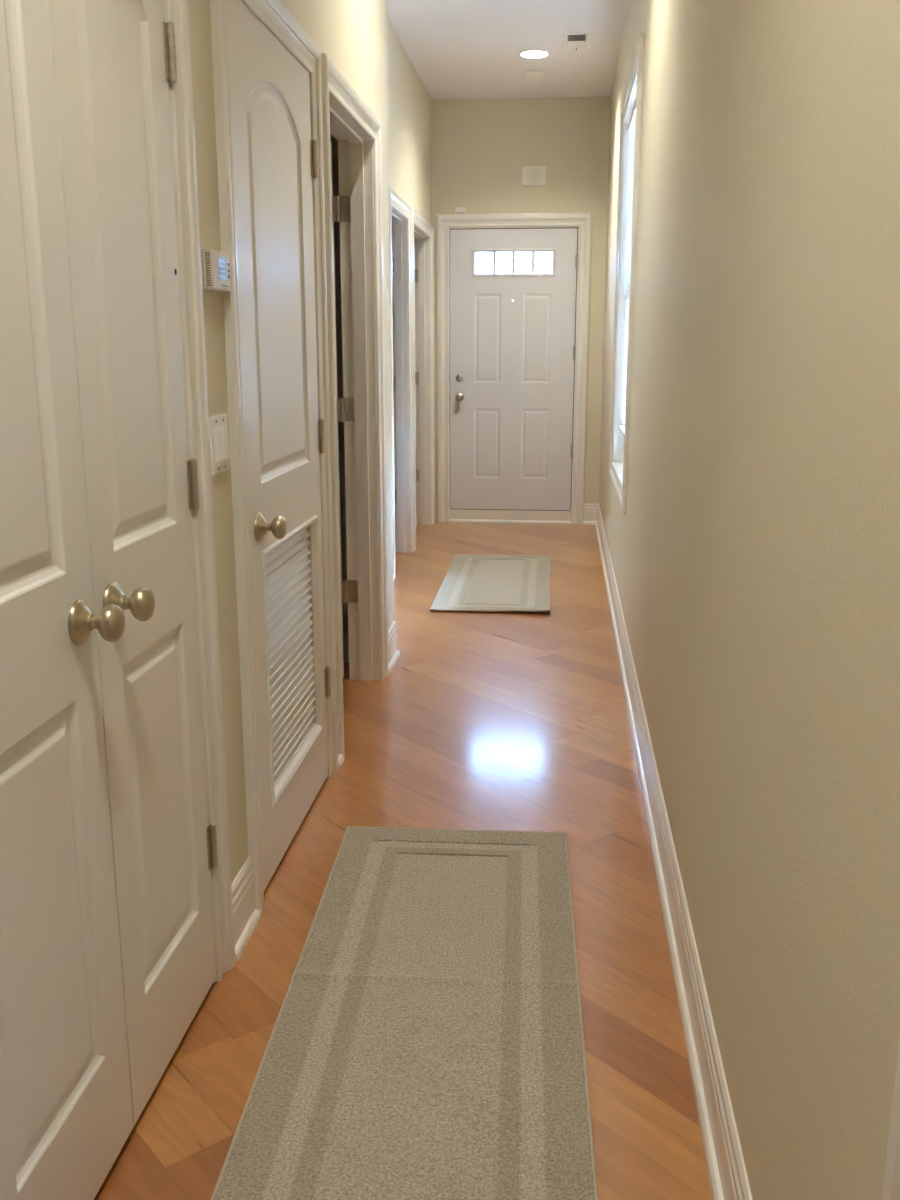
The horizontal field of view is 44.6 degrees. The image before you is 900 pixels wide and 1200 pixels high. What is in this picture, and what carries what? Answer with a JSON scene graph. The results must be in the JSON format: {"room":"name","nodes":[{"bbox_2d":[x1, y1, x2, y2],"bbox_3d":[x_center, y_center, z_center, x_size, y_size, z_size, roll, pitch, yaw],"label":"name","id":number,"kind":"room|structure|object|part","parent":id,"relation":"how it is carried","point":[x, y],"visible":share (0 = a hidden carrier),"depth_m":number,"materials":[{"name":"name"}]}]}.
{"room":"home hallway","nodes":[
{"label":"home hallway","id":0,"kind":"room"},
{"bbox_2d":[188,0,388,882],"bbox_3d":[-0.682,-0.475,0.804,0.125,3.200,7.235,1,13,6],"label":"wall","id":1,"kind":"structure","parent":0,"point":[348,32],"depth_m":2.38,"materials":[{"name":"beige paint"}]},
{"bbox_2d":[0,0,133,1199],"bbox_3d":[-0.548,-0.029,1.418,0.102,2.015,0.465,1,13,6],"label":"door","id":2,"kind":"structure","parent":1,"relation":"in","point":[66,1115],"depth_m":1.51,"materials":[{"name":"white paint"}]},
{"bbox_3d":[-0.503,0.034,1.608,0.048,0.056,0.056,1,13,6],"label":"knob","id":3,"kind":"part","parent":2,"relation":"part of","materials":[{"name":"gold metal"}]},
{"bbox_2d":[49,0,217,1124],"bbox_3d":[-0.500,-0.135,1.875,0.102,2.015,0.468,1,13,6],"label":"door","id":4,"kind":"structure","parent":1,"relation":"in","point":[114,61],"depth_m":1.85,"materials":[{"name":"white paint"}]},
{"bbox_3d":[-0.491,0.006,1.726,0.048,0.056,0.056,1,13,6],"label":"knob","id":5,"kind":"part","parent":4,"relation":"part of","materials":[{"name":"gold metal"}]},
{"bbox_2d":[164,0,235,982],"bbox_3d":[-0.594,-0.115,1.645,0.142,2.116,1.098,1,13,6],"label":"door frame","id":6,"kind":"structure","parent":1,"relation":"attached to","point":[176,11],"depth_m":2.12,"materials":[{"name":"white wood"}]},
{"bbox_2d":[201,249,230,292],"bbox_3d":[-0.466,-0.657,2.194,0.024,0.078,0.119,1,13,6],"label":"thermostat","id":7,"kind":"object","parent":1,"relation":"attached to","point":[215,264],"visible":1,"depth_m":2.16,"materials":[{"name":"beige plastic"}]},
{"bbox_3d":[-0.474,-0.657,2.195,0.007,0.076,0.116,1,13,6],"label":"plate","id":8,"kind":"part","parent":7,"relation":"part of","materials":[{"name":"beige plastic"}]},
{"bbox_2d":[209,414,229,475],"bbox_3d":[-0.472,-0.321,2.263,0.014,0.116,0.114,1,13,6],"label":"light switch","id":9,"kind":"object","parent":1,"relation":"attached to","point":[218,425],"visible":0.98,"depth_m":2.25,"materials":[{"name":"white plastic"}]},
{"bbox_2d":[232,857,260,960],"bbox_3d":[-0.468,0.697,2.486,0.024,0.155,0.191,1,13,6],"label":"baseboard","id":10,"kind":"structure","parent":1,"relation":"attached to","point":[246,918],"depth_m":2.49,"materials":[{"name":"white wood"}]},
{"bbox_3d":[-0.463,0.761,2.501,0.014,0.022,0.191,1,13,6],"label":"shoe molding","id":11,"kind":"part","parent":10,"relation":"part of","materials":[{"name":"white wood"}]},
{"bbox_2d":[210,0,337,914],"bbox_3d":[-0.472,-0.388,2.820,0.142,2.116,0.943,1,13,6],"label":"door frame","id":12,"kind":"structure","parent":1,"relation":"attached to","point":[273,14],"depth_m":2.52,"materials":[{"name":"white wood"}]},
{"bbox_2d":[226,0,330,890],"bbox_3d":[-0.402,-0.354,2.827,0.102,2.019,0.775,1,13,6],"label":"door","id":13,"kind":"structure","parent":1,"relation":"in","point":[275,154],"depth_m":2.77,"materials":[{"name":"white paint"}]},
{"bbox_3d":[-0.405,-0.170,2.557,0.048,0.056,0.056,1,13,6],"label":"knob","id":14,"kind":"part","parent":13,"relation":"part of","materials":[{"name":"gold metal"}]},
{"bbox_3d":[-0.428,0.137,2.955,0.036,0.652,0.584,1,13,6],"label":"louver frame","id":15,"kind":"part","parent":13,"relation":"part of","materials":[{"name":"white paint"}]},
{"bbox_2d":[337,716,343,767],"bbox_3d":[-0.360,0.455,3.526,0.024,0.155,0.068,1,13,6],"label":"baseboard","id":16,"kind":"structure","parent":1,"relation":"attached to","point":[340,757],"depth_m":3.54,"materials":[{"name":"white wood"}]},
{"bbox_3d":[-0.355,0.520,3.540,0.014,0.022,0.068,1,13,6],"label":"shoe molding","id":17,"kind":"part","parent":16,"relation":"part of","materials":[{"name":"white wood"}]},
{"bbox_2d":[330,142,357,676],"bbox_3d":[-0.786,-0.672,4.197,0.852,2.019,0.109,1,13,6],"label":"door","id":18,"kind":"structure","parent":1,"relation":"in","point":[346,410],"depth_m":4.19,"materials":[{"name":"white paint"}]},
{"bbox_2d":[321,53,388,757],"bbox_3d":[-0.373,-0.620,3.810,0.148,2.120,0.966,1,13,6],"label":"door frame","id":19,"kind":"structure","parent":1,"relation":"attached to","point":[346,116],"depth_m":4.11,"materials":[{"name":"white wood"}]},
{"bbox_2d":[388,574,399,673],"bbox_3d":[-0.294,0.013,5.427,0.284,0.155,1.898,1,13,6],"label":"baseboard","id":20,"kind":"structure","parent":1,"relation":"attached to","point":[393,653],"depth_m":4.66,"materials":[{"name":"white wood"}]},
{"bbox_2d":[330,0,393,661],"bbox_3d":[-0.442,-1.308,4.383,0.385,3.200,0.125,1,13,6],"label":"wall","id":21,"kind":"structure","parent":0,"point":[335,166],"depth_m":4.40,"materials":[{"name":"beige paint"}]},
{"bbox_2d":[94,521,712,1199],"bbox_3d":[-0.709,0.700,3.079,2.860,0.120,11.350,1,13,6],"label":"floor","id":22,"kind":"structure","parent":0,"point":[504,720],"depth_m":3.12,"materials":[{"name":"brown wood"}]},
{"bbox_2d":[211,826,597,1199],"bbox_3d":[-0.033,0.810,2.301,0.609,0.015,1.531,1,13,4],"label":"rug","id":23,"kind":"object","parent":22,"relation":"on","point":[426,1042],"visible":1,"depth_m":2.11,"materials":[{"name":"beige carpet"}]},
{"bbox_2d":[430,554,550,611],"bbox_3d":[0.269,-0.119,6.278,0.609,0.024,1.531,1,13,5],"label":"rug","id":24,"kind":"object","parent":22,"relation":"on","point":[472,582],"visible":1,"depth_m":6.15,"materials":[{"name":"beige fabric"}]},
{"bbox_2d":[386,16,431,224],"bbox_3d":[-0.378,-1.744,6.258,0.125,3.200,3.720,1,13,6],"label":"wall","id":25,"kind":"structure","parent":0,"point":[409,104],"depth_m":6.62,"materials":[{"name":"beige paint"}]},
{"bbox_2d":[392,257,396,502],"bbox_3d":[-0.725,-1.310,6.904,0.769,2.036,0.109,1,13,6],"label":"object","id":26,"kind":"structure","parent":25,"relation":"in","point":[394,378],"depth_m":6.90,"materials":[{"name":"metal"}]},
{"bbox_2d":[388,187,414,576],"bbox_3d":[-0.349,-1.272,6.565,0.148,2.142,0.875,1,13,6],"label":"door frame","id":27,"kind":"structure","parent":25,"relation":"attached to","point":[400,212],"depth_m":6.85,"materials":[{"name":"white wood"}]},
{"bbox_2d":[414,269,418,481],"bbox_3d":[-0.716,-1.570,8.019,0.981,2.036,0.109,1,13,6],"label":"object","id":28,"kind":"structure","parent":25,"relation":"in","point":[415,270],"depth_m":8.01,"materials":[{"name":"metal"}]},
{"bbox_2d":[412,208,433,545],"bbox_3d":[-0.245,-1.505,7.567,0.148,2.142,1.087,1,13,6],"label":"door frame","id":29,"kind":"structure","parent":25,"relation":"attached to","point":[422,231],"depth_m":7.96,"materials":[{"name":"white wood"}]},
{"bbox_2d":[386,0,629,99],"bbox_3d":[-0.709,-2.427,2.352,2.860,0.300,11.350,1,13,6],"label":"ceiling","id":30,"kind":"structure","parent":0,"point":[458,49],"depth_m":6.30,"materials":[{"name":"white paint"}]},
{"bbox_2d":[523,71,544,80],"bbox_3d":[0.535,-3.329,6.982,0.144,0.038,0.144,1,13,6],"label":"smoke detector","id":31,"kind":"object","parent":30,"relation":"attached to","point":[528,75],"visible":1,"depth_m":6.94,"materials":[{"name":"white plastic"}]},
{"bbox_3d":[0.535,-3.343,6.979,0.144,0.010,0.144,1,13,6],"label":"plate","id":32,"kind":"part","parent":31,"relation":"part of","materials":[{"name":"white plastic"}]},
{"bbox_2d":[518,50,550,58],"bbox_3d":[0.499,-3.285,6.500,0.196,0.106,0.196,1,13,6],"label":"recessed light","id":33,"kind":"object","parent":30,"relation":"in","point":[529,54],"visible":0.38,"depth_m":6.57,"materials":[{"name":"white plastic"}]},
{"bbox_2d":[563,31,589,50],"bbox_3d":[0.717,-3.161,6.215,0.148,0.020,0.335,1,13,6],"label":"ceiling vent","id":34,"kind":"object","parent":30,"relation":"in","point":[571,40],"visible":1,"depth_m":6.20,"materials":[{"name":"white plastic"}]},
{"bbox_2d":[432,96,610,520],"bbox_3d":[-0.147,-2.179,8.130,2.860,3.200,0.150,1,13,6],"label":"wall","id":35,"kind":"structure","parent":0,"point":[481,148],"depth_m":7.79,"materials":[{"name":"beige paint"}]},
{"bbox_2d":[449,509,570,523],"bbox_3d":[0.461,-0.651,8.404,0.923,0.100,0.166,1,13,6],"label":"door sill","id":36,"kind":"structure","parent":35,"relation":"attached to","point":[455,515],"depth_m":8.34,"materials":[{"name":"white wood"}]},
{"bbox_3d":[0.454,-0.596,8.341,0.923,0.022,0.018,1,13,6],"label":"shoe molding","id":37,"kind":"part","parent":36,"relation":"part of","materials":[{"name":"white wood"}]},
{"bbox_2d":[449,228,577,509],"bbox_3d":[0.455,-1.672,8.091,0.931,2.027,0.110,1,13,6],"label":"door","id":38,"kind":"structure","parent":35,"relation":"in","point":[513,348],"depth_m":8.10,"materials":[{"name":"white paint"}]},
{"bbox_3d":[0.068,-1.504,8.138,0.055,0.055,0.047,1,13,6],"label":"knob","id":39,"kind":"part","parent":38,"relation":"part of","materials":[{"name":"grey metal"}]},
{"bbox_2d":[436,213,591,523],"bbox_3d":[0.462,-1.690,8.164,1.109,2.233,0.162,1,13,6],"label":"door frame","id":40,"kind":"structure","parent":35,"relation":"attached to","point":[582,222],"depth_m":8.02,"materials":[{"name":"white wood"}]},
{"bbox_2d":[455,208,465,213],"bbox_3d":[0.074,-2.792,7.874,0.075,0.042,0.025,1,13,6],"label":"sensor","id":41,"kind":"object","parent":40,"relation":"on","point":[457,210],"visible":1,"depth_m":7.86,"materials":[{"name":"white plastic"}]},
{"bbox_2d":[522,166,545,185],"bbox_3d":[0.595,-3.004,7.776,0.172,0.128,0.020,1,13,6],"label":"door chime","id":42,"kind":"object","parent":35,"relation":"attached to","point":[531,175],"visible":1,"depth_m":7.77,"materials":[{"name":"white plastic"}]},
{"bbox_2d":[526,168,540,183],"bbox_3d":[0.594,-3.002,7.767,0.106,0.106,0.001,1,13,6],"label":"speaker grille","id":43,"kind":"object","parent":42,"relation":"attached to","point":[533,175],"depth_m":7.77,"materials":[{"name":"white plastic"}]},
{"bbox_2d":[599,0,899,1199],"bbox_3d":[0.646,-0.900,2.629,0.150,3.200,11.230,1,13,6],"label":"wall","id":44,"kind":"structure","parent":0,"point":[755,549],"depth_m":1.46,"materials":[{"name":"beige paint"}]},
{"bbox_2d":[609,34,643,512],"bbox_3d":[0.905,-1.471,5.250,0.172,1.915,1.430,1,13,6],"label":"window","id":45,"kind":"structure","parent":44,"relation":"in","point":[619,443],"depth_m":5.68,"materials":[{"name":"white glass"}]},
{"bbox_3d":[0.877,-0.614,5.452,0.073,0.016,1.260,1,13,6],"label":"sill","id":46,"kind":"part","parent":45,"relation":"part of","materials":[{"name":"white wood"}]},
{"bbox_2d":[619,101,635,434],"bbox_3d":[0.873,-1.555,5.234,0.032,1.546,1.224,1,13,6],"label":"blind","id":47,"kind":"object","parent":45,"relation":"attached to","point":[631,127],"visible":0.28,"depth_m":5.62,"materials":[{"name":"white plastic"}]},
{"bbox_3d":[0.873,-0.808,5.407,0.024,0.014,1.224,1,13,6],"label":"rail","id":48,"kind":"part","parent":47,"relation":"part of","materials":[{"name":"white plastic"}]},
{"bbox_3d":[0.873,-1.545,5.236,0.029,1.506,0.926,1,13,6],"label":"ladder cord","id":49,"kind":"part","parent":47,"relation":"part of","materials":[{"name":"white fabric"}]},
{"bbox_2d":[583,503,752,1199],"bbox_3d":[0.508,0.597,2.914,0.112,0.155,11.080,1,13,6],"label":"baseboard","id":50,"kind":"structure","parent":44,"relation":"attached to","point":[728,1178],"depth_m":2.28,"materials":[{"name":"white wood"}]},
{"bbox_2d":[882,1031,899,1199],"bbox_3d":[0.359,-0.245,-0.022,0.172,1.915,1.430,1,13,6],"label":"door frame","id":51,"kind":"structure","parent":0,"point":[891,1185],"depth_m":0.85,"materials":[{"name":"white wood"}]}
]}

